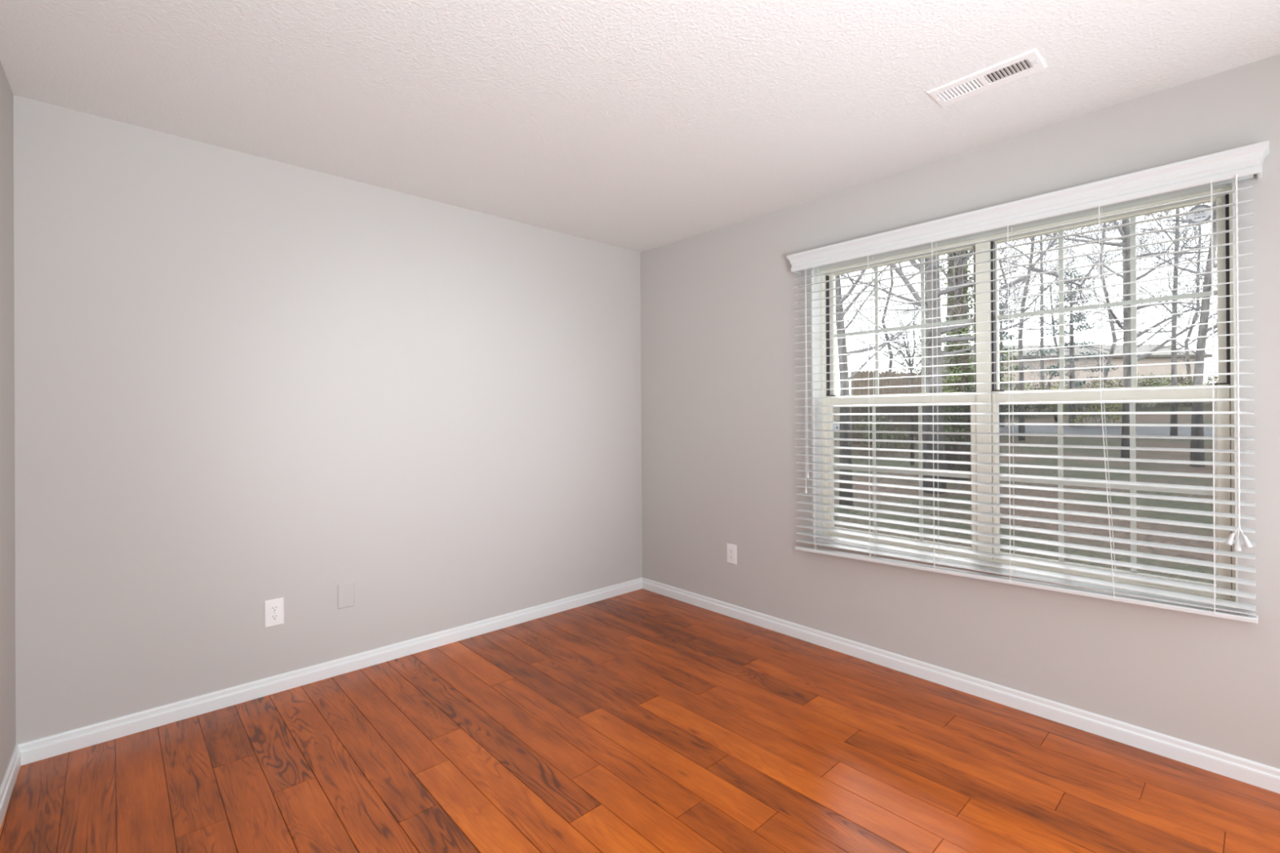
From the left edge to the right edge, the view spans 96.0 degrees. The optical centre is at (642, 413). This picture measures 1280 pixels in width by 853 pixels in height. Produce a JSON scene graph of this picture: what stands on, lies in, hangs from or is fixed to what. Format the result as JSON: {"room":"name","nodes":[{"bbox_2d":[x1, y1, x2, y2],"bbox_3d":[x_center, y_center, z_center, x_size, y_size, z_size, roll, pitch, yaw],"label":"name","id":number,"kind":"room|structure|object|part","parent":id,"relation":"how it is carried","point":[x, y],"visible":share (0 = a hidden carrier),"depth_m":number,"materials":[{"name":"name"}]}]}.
{"room":"empty bedroom","nodes":[
{"label":"empty bedroom","id":0,"kind":"room"},
{"bbox_2d":[0,61,15,786],"bbox_3d":[-0.926,0.050,0.462,0.120,2.440,4.254,0,0,-41],"label":"wall","id":1,"kind":"structure","parent":0,"point":[7,567],"depth_m":1.97,"materials":[{"name":"grey paint"}]},
{"bbox_2d":[0,744,21,827],"bbox_3d":[-0.869,1.232,0.504,0.014,0.076,4.251,0,0,-41],"label":"baseboard","id":2,"kind":"structure","parent":1,"relation":"attached to","point":[8,783],"depth_m":1.93,"materials":[{"name":"white paint"}]},
{"bbox_2d":[13,94,642,744],"bbox_3d":[-1.281,0.057,3.108,3.347,2.440,0.120,0,0,-43],"label":"wall","id":3,"kind":"structure","parent":0,"point":[243,381],"depth_m":2.65,"materials":[{"name":"grey paint"}]},
{"bbox_2d":[264,597,284,627],"bbox_3d":[-1.686,0.914,2.639,0.076,0.122,0.009,0,0,-43],"label":"wall outlet","id":4,"kind":"object","parent":3,"relation":"attached to","point":[273,608],"visible":1,"depth_m":2.64,"materials":[{"name":"white plastic"}]},
{"bbox_2d":[270,613,279,620],"bbox_3d":[-1.685,0.933,2.638,0.034,0.028,0.004,0,0,-43],"label":"receptacle","id":5,"kind":"object","parent":4,"relation":"attached to","point":[273,616],"depth_m":2.64,"materials":[{"name":"grey plastic"}]},
{"bbox_2d":[270,604,279,612],"bbox_3d":[-1.685,0.894,2.638,0.034,0.028,0.004,0,0,-43],"label":"receptacle","id":6,"kind":"object","parent":4,"relation":"attached to","point":[273,608],"depth_m":2.64,"materials":[{"name":"grey plastic"}]},
{"bbox_2d":[17,577,642,765],"bbox_3d":[-1.137,1.238,3.141,3.097,0.076,0.014,0,0,-43],"label":"baseboard","id":7,"kind":"structure","parent":3,"relation":"attached to","point":[52,745],"depth_m":2.65,"materials":[{"name":"white paint"}]},
{"bbox_2d":[337,581,354,608],"bbox_3d":[-1.464,0.899,2.846,0.076,0.122,0.007,0,0,-43],"label":"blank wall plate","id":8,"kind":"object","parent":3,"relation":"attached to","point":[345,590],"visible":1,"depth_m":2.84,"materials":[{"name":"grey paint"}]},
{"bbox_2d":[0,588,1279,852],"bbox_3d":[0.169,1.267,1.449,3.728,0.004,4.430,0,0,-43],"label":"floor","id":9,"kind":"structure","parent":0,"point":[639,721],"depth_m":2.07,"materials":[{"name":"brown wood"}]},
{"bbox_2d":[0,0,1279,253],"bbox_3d":[0.278,-1.225,1.582,3.519,0.100,4.490,0,0,-43],"label":"ceiling","id":10,"kind":"structure","parent":0,"point":[638,126],"depth_m":2.03,"materials":[{"name":"white paint"}]},
{"bbox_2d":[926,48,1047,106],"bbox_3d":[1.211,-1.222,2.043,0.149,0.116,0.340,0,0,-43],"label":"ceiling vent","id":11,"kind":"object","parent":10,"relation":"in","point":[1030,62],"visible":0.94,"depth_m":2.03,"materials":[{"name":"white metal"}]},
{"bbox_2d":[640,53,1279,768],"bbox_3d":[1.498,0.065,2.713,0.200,2.490,4.470,0,0,-43],"label":"wall","id":12,"kind":"structure","parent":0,"point":[718,313],"depth_m":2.70,"materials":[{"name":"grey paint"}]},
{"bbox_2d":[726,542,737,564],"bbox_3d":[0.551,0.877,3.587,0.009,0.122,0.076,0,0,-43],"label":"wall outlet","id":13,"kind":"object","parent":12,"relation":"attached to","point":[731,549],"visible":1,"depth_m":3.58,"materials":[{"name":"white plastic"}]},
{"bbox_2d":[642,577,1279,793],"bbox_3d":[1.433,1.222,2.631,0.014,0.076,4.250,0,0,-43],"label":"baseboard","id":14,"kind":"structure","parent":12,"relation":"attached to","point":[1249,771],"depth_m":2.45,"materials":[{"name":"white paint"}]},
{"bbox_2d":[811,182,1238,602],"bbox_3d":[1.557,-0.056,2.645,0.204,1.506,1.632,0,0,-43],"label":"window","id":15,"kind":"structure","parent":12,"relation":"in","point":[1227,315],"depth_m":2.59,"materials":[{"name":"white paint"}]},
{"bbox_3d":[1.295,-0.048,2.966,0.022,0.006,0.698,0,0,-43],"label":"sash lift rail","id":16,"kind":"part","parent":15,"relation":"part of","materials":[{"name":"white plastic"}]},
{"bbox_3d":[1.324,-0.420,2.996,0.028,0.766,0.768,0,0,-43],"label":"sash frame","id":17,"kind":"part","parent":15,"relation":"part of","materials":[{"name":"white plastic"}]},
{"bbox_3d":[1.302,0.293,2.971,0.030,0.780,0.768,0,0,-43],"label":"sash frame","id":18,"kind":"part","parent":15,"relation":"part of","materials":[{"name":"white plastic"}]},
{"bbox_2d":[834,405,970,540],"bbox_3d":[1.312,0.301,2.978,0.004,0.680,0.718,0,0,-43],"label":"grille","id":19,"kind":"object","parent":15,"relation":"attached to","point":[920,473],"depth_m":2.95,"materials":[{"name":"white plastic"}]},
{"bbox_2d":[835,257,973,395],"bbox_3d":[1.332,-0.431,2.997,0.004,0.699,0.718,0,0,-43],"label":"grille","id":20,"kind":"object","parent":15,"relation":"attached to","point":[922,325],"depth_m":3.00,"materials":[{"name":"white plastic"}]},
{"bbox_3d":[1.534,0.691,2.618,0.129,0.012,1.620,0,0,-43],"label":"sill","id":21,"kind":"part","parent":15,"relation":"part of","materials":[{"name":"white paint"}]},
{"bbox_2d":[786,140,1269,623],"bbox_3d":[1.440,-0.062,2.542,0.114,1.618,1.800,0,0,-43],"label":"window blind","id":22,"kind":"object","parent":15,"relation":"attached to","point":[1241,163],"visible":1,"depth_m":2.31,"materials":[{"name":"white plastic"}]},
{"bbox_3d":[0.876,-0.189,3.099,0.002,1.183,0.008,0,0,-43],"label":"tilt cord","id":23,"kind":"part","parent":22,"relation":"part of","materials":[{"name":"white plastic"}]},
{"bbox_3d":[0.880,-0.231,3.095,0.002,1.100,0.008,0,0,-43],"label":"tilt cord","id":24,"kind":"part","parent":22,"relation":"part of","materials":[{"name":"white plastic"}]},
{"bbox_3d":[0.929,-0.024,3.091,0.055,1.517,0.008,0,0,-43],"label":"ladder cord","id":25,"kind":"part","parent":22,"relation":"part of","materials":[{"name":"white fabric"}]},
{"bbox_3d":[1.134,-0.030,2.869,0.055,1.508,0.008,0,0,-43],"label":"ladder cord","id":26,"kind":"part","parent":22,"relation":"part of","materials":[{"name":"white fabric"}]},
{"bbox_3d":[1.339,-0.036,2.647,0.055,1.499,0.008,0,0,-43],"label":"ladder cord","id":27,"kind":"part","parent":22,"relation":"part of","materials":[{"name":"white fabric"}]},
{"bbox_3d":[1.544,-0.042,2.425,0.055,1.490,0.008,0,0,-43],"label":"ladder cord","id":28,"kind":"part","parent":22,"relation":"part of","materials":[{"name":"white fabric"}]},
{"bbox_3d":[1.442,0.710,2.539,0.054,0.067,1.734,0,0,-43],"label":"rail","id":29,"kind":"part","parent":22,"relation":"part of","materials":[{"name":"white wood"}]},
{"bbox_3d":[1.764,-0.048,2.187,0.055,1.482,0.038,0,0,-43],"label":"ladder cord","id":30,"kind":"part","parent":22,"relation":"part of","materials":[{"name":"white fabric"}]},
{"bbox_3d":[1.955,-0.054,1.980,0.055,1.473,0.008,0,0,-43],"label":"ladder cord","id":31,"kind":"part","parent":22,"relation":"part of","materials":[{"name":"white fabric"}]},
{"bbox_3d":[1.966,-0.186,1.908,0.012,1.207,0.026,0,0,-43],"label":"lift cord","id":32,"kind":"part","parent":22,"relation":"part of","materials":[{"name":"white fabric"}]},
{"bbox_3d":[1.850,-0.052,2.365,0.022,0.006,0.692,0,0,-43],"label":"sash lift rail","id":33,"kind":"part","parent":15,"relation":"part of","materials":[{"name":"white plastic"}]},
{"bbox_2d":[998,216,1217,389],"bbox_3d":[1.886,-0.436,2.398,0.004,0.699,0.716,0,0,-43],"label":"grille","id":34,"kind":"object","parent":15,"relation":"attached to","point":[1133,301],"depth_m":2.37,"materials":[{"name":"white plastic"}]},
{"bbox_2d":[1000,403,1215,572],"bbox_3d":[1.867,0.297,2.377,0.004,0.680,0.712,0,0,-43],"label":"grille","id":35,"kind":"object","parent":15,"relation":"attached to","point":[1060,484],"depth_m":2.36,"materials":[{"name":"white plastic"}]},
{"bbox_3d":[1.887,-0.424,2.387,0.028,0.766,0.762,0,0,-43],"label":"sash frame","id":36,"kind":"part","parent":15,"relation":"part of","materials":[{"name":"white plastic"}]},
{"bbox_3d":[1.865,0.289,2.362,0.030,0.780,0.762,0,0,-43],"label":"sash frame","id":37,"kind":"part","parent":15,"relation":"part of","materials":[{"name":"white plastic"}]},
{"bbox_2d":[1186,204,1210,223],"bbox_3d":[2.090,-0.745,2.163,0.002,0.073,0.073,0,0,-43],"label":"window sticker","id":38,"kind":"object","parent":15,"relation":"attached to","point":[1202,216],"visible":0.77,"depth_m":2.16,"materials":[{"name":"grey"}]},
{"label":"outside","id":39,"kind":"structure","parent":0,"visible":0},
{"bbox_2d":[833,383,1216,584],"bbox_3d":[10.843,-0.538,51.798,80.060,4.500,83.200,0,0,-43],"label":"ground","id":40,"kind":"structure","parent":39,"point":[1207,406],"depth_m":9.10,"materials":[{"name":"green plant"}]},
{"bbox_2d":[834,408,917,453],"bbox_3d":[6.373,0.471,15.476,2.021,1.207,1.993,0,0,-43],"label":"shrub","id":41,"kind":"object","parent":40,"relation":"on","point":[879,436],"visible":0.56,"depth_m":15.34,"materials":[{"name":"green plant"}]},
{"bbox_2d":[853,284,946,464],"bbox_3d":[5.992,-0.908,12.836,2.537,4.220,1.202,0,0,-1],"label":"bare tree","id":42,"kind":"object","parent":40,"relation":"on","point":[908,363],"visible":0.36,"depth_m":12.98,"materials":[{"name":"grey plant"}]},
{"bbox_2d":[859,356,946,373],"bbox_3d":[10.201,-0.807,20.799,3.515,2.988,3.613,0,0,-43],"label":"shrub","id":43,"kind":"object","parent":40,"relation":"on","point":[882,357],"visible":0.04,"depth_m":20.81,"materials":[{"name":"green plant"}]},
{"bbox_2d":[835,257,973,506],"bbox_3d":[2.795,-2.342,8.586,4.892,7.692,3.380,0,0,-30],"label":"bare tree","id":44,"kind":"object","parent":40,"relation":"on","point":[839,317],"visible":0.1,"depth_m":8.93,"materials":[{"name":"grey plant"}]},
{"bbox_2d":[850,370,974,444],"bbox_3d":[8.888,-0.164,18.509,5.446,2.315,0.124,0,0,-21],"label":"wooden fence","id":45,"kind":"object","parent":40,"relation":"on","point":[864,375],"visible":0.33,"depth_m":17.98,"materials":[{"name":"brown wood"}]},
{"bbox_3d":[6.403,-0.122,17.547,0.090,2.255,0.090,0,0,-43],"label":"post","id":46,"kind":"part","parent":45,"relation":"part of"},
{"bbox_3d":[8.641,-0.185,18.413,0.090,2.152,0.090,0,0,-43],"label":"post","id":47,"kind":"part","parent":45,"relation":"part of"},
{"bbox_2d":[835,241,1021,377],"bbox_3d":[9.934,-6.512,24.300,9.675,14.281,9.356,0,0,-6],"label":"bare tree","id":48,"kind":"object","parent":40,"relation":"on","point":[891,272],"visible":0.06,"depth_m":24.04,"materials":[{"name":"grey plant"}]},
{"bbox_2d":[862,310,1043,412],"bbox_3d":[10.899,-1.711,19.470,5.904,4.802,5.720,0,0,-6],"label":"shrub","id":49,"kind":"object","parent":40,"relation":"on","point":[1005,353],"visible":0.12,"depth_m":19.76,"materials":[{"name":"green plant"}]},
{"bbox_2d":[939,245,1005,479],"bbox_3d":[6.033,-4.036,10.985,3.682,10.612,4.048,0,0,-25],"label":"tree","id":50,"kind":"object","parent":40,"relation":"on","point":[958,359],"visible":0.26,"depth_m":10.82,"materials":[{"name":"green plant"}]},
{"bbox_2d":[840,230,1130,493],"bbox_3d":[4.812,-4.230,10.226,5.549,11.292,5.207,0,0,2],"label":"bare tree","id":51,"kind":"object","parent":40,"relation":"on","point":[931,285],"visible":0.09,"depth_m":9.88,"materials":[{"name":"grey plant"}]},
{"bbox_2d":[908,236,1080,376],"bbox_3d":[14.695,-5.834,24.208,7.077,12.617,7.280,0,0,-32],"label":"bare tree","id":52,"kind":"object","parent":40,"relation":"on","point":[1036,237],"visible":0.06,"depth_m":23.57,"materials":[{"name":"grey plant"}]},
{"bbox_2d":[999,302,1029,426],"bbox_3d":[13.039,-1.722,21.108,1.414,4.640,1.540,0,0,4],"label":"pine tree","id":53,"kind":"object","parent":40,"relation":"on","point":[1002,417],"visible":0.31,"depth_m":20.95,"materials":[{"name":"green plant"}]},
{"bbox_2d":[1004,382,1040,417],"bbox_3d":[16.240,-0.674,27.270,4.059,1.934,3.152,0,0,17],"label":"shrub","id":54,"kind":"object","parent":40,"relation":"on","point":[1024,384],"visible":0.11,"depth_m":26.18,"materials":[{"name":"green plant"}]},
{"bbox_2d":[1004,378,1057,415],"bbox_3d":[17.632,-0.811,26.948,3.480,1.968,3.464,0,0,-43],"label":"shrub","id":55,"kind":"object","parent":40,"relation":"on","point":[1037,384],"visible":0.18,"depth_m":26.78,"materials":[{"name":"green plant"}]},
{"bbox_2d":[1040,235,1044,408],"bbox_3d":[20.907,-6.656,29.924,1.909,13.024,2.420,0,0,-43],"label":"trunk","id":56,"kind":"object","parent":40,"relation":"on","point":[1042,339],"visible":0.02,"depth_m":29.98,"materials":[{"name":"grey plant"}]},
{"bbox_2d":[920,214,1180,440],"bbox_3d":[11.068,-3.949,16.132,6.211,9.502,5.110,0,0,-14],"label":"bare tree","id":57,"kind":"object","parent":40,"relation":"on","point":[1021,407],"visible":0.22,"depth_m":15.96,"materials":[{"name":"grey plant"}]},
{"bbox_2d":[1011,381,1097,412],"bbox_3d":[19.875,-0.831,28.044,3.590,1.999,3.520,0,0,-43],"label":"shrub","id":58,"kind":"object","parent":40,"relation":"on","point":[1044,407],"visible":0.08,"depth_m":27.98,"materials":[{"name":"green plant"}]},
{"bbox_2d":[972,230,1159,422],"bbox_3d":[16.584,-3.542,23.619,6.220,8.081,5.354,0,0,-33],"label":"bare tree","id":59,"kind":"object","parent":40,"relation":"on","point":[1048,384],"visible":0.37,"depth_m":23.19,"materials":[{"name":"grey plant"}]},
{"bbox_2d":[1026,269,1118,426],"bbox_3d":[14.981,-2.252,20.130,2.431,5.629,2.354,0,0,-9],"label":"pine tree","id":60,"kind":"object","parent":40,"relation":"on","point":[1073,384],"visible":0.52,"depth_m":19.98,"materials":[{"name":"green plant"}]},
{"bbox_2d":[942,344,1212,391],"bbox_3d":[35.723,-2.868,50.005,18.679,6.033,9.000,0,0,0],"label":"house","id":61,"kind":"structure","parent":40,"relation":"on","point":[1160,357],"depth_m":46.01,"materials":[{"name":"beige"}]},
{"bbox_2d":[1034,372,1123,412],"bbox_3d":[20.607,-1.079,27.045,3.612,2.391,3.665,0,0,-43],"label":"shrub","id":62,"kind":"object","parent":40,"relation":"on","point":[1088,384],"visible":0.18,"depth_m":26.39,"materials":[{"name":"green plant"}]},
{"bbox_2d":[1043,382,1122,426],"bbox_3d":[15.034,-0.241,19.539,2.711,1.752,2.483,0,0,-43],"label":"shrub","id":63,"kind":"object","parent":40,"relation":"on","point":[1117,405],"visible":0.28,"depth_m":19.39,"materials":[{"name":"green plant"}]},
{"bbox_2d":[998,202,1217,458],"bbox_3d":[9.790,-3.704,11.945,5.404,9.453,4.737,0,0,-32],"label":"bare tree","id":64,"kind":"object","parent":40,"relation":"on","point":[1124,231],"visible":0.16,"depth_m":11.90,"materials":[{"name":"grey plant"}]},
{"bbox_2d":[1002,208,1217,412],"bbox_3d":[21.164,-7.166,26.336,10.719,14.467,9.439,0,0,-5],"label":"bare tree","id":65,"kind":"object","parent":40,"relation":"on","point":[1112,349],"visible":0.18,"depth_m":25.91,"materials":[{"name":"grey plant"}]},
{"bbox_2d":[1064,373,1160,411],"bbox_3d":[22.835,-1.027,28.005,3.557,2.027,3.616,0,0,-43],"label":"shrub","id":66,"kind":"object","parent":40,"relation":"on","point":[1139,380],"visible":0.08,"depth_m":27.47,"materials":[{"name":"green plant"}]},
{"bbox_2d":[1063,208,1217,435],"bbox_3d":[13.769,-4.690,15.307,5.481,10.772,5.800,0,0,-43],"label":"bare tree","id":67,"kind":"object","parent":40,"relation":"on","point":[1173,430],"visible":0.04,"depth_m":14.97,"materials":[{"name":"grey plant"}]},
{"bbox_2d":[1092,369,1192,408],"bbox_3d":[23.512,-1.084,27.018,3.604,1.927,3.832,0,0,-43],"label":"shrub","id":68,"kind":"object","parent":40,"relation":"on","point":[1160,380],"visible":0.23,"depth_m":26.80,"materials":[{"name":"green plant"}]},
{"bbox_2d":[1090,201,1217,466],"bbox_3d":[11.108,-2.555,11.045,3.156,7.246,3.612,0,0,-7],"label":"bare tree","id":69,"kind":"object","parent":40,"relation":"on","point":[1201,342],"visible":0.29,"depth_m":11.04,"materials":[{"name":"grey plant"}]},
{"bbox_2d":[1092,205,1217,405],"bbox_3d":[26.560,-7.133,27.484,8.552,13.700,8.877,0,0,23],"label":"bare tree","id":70,"kind":"object","parent":40,"relation":"on","point":[1187,353],"visible":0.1,"depth_m":27.16,"materials":[{"name":"grey plant"}]},
{"bbox_2d":[1137,365,1217,406],"bbox_3d":[25.899,-1.347,28.027,3.832,2.080,3.625,0,0,-43],"label":"shrub","id":71,"kind":"object","parent":40,"relation":"on","point":[1145,381],"visible":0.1,"depth_m":27.88,"materials":[{"name":"green plant"}]},
{"bbox_2d":[1162,368,1217,403],"bbox_3d":[26.462,-1.273,26.986,3.522,1.965,3.568,0,0,-43],"label":"shrub","id":72,"kind":"object","parent":40,"relation":"on","point":[1215,377],"visible":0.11,"depth_m":26.81,"materials":[{"name":"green plant"}]},
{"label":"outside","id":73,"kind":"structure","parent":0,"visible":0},
{"bbox_2d":[833,422,1215,439],"bbox_3d":[-3.673,0.722,38.382,7.000,0.380,83.200,0,0,-43],"label":"road","id":74,"kind":"structure","parent":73,"point":[1110,430],"depth_m":17.74,"materials":[{"name":"grey asphalt"}]}
]}

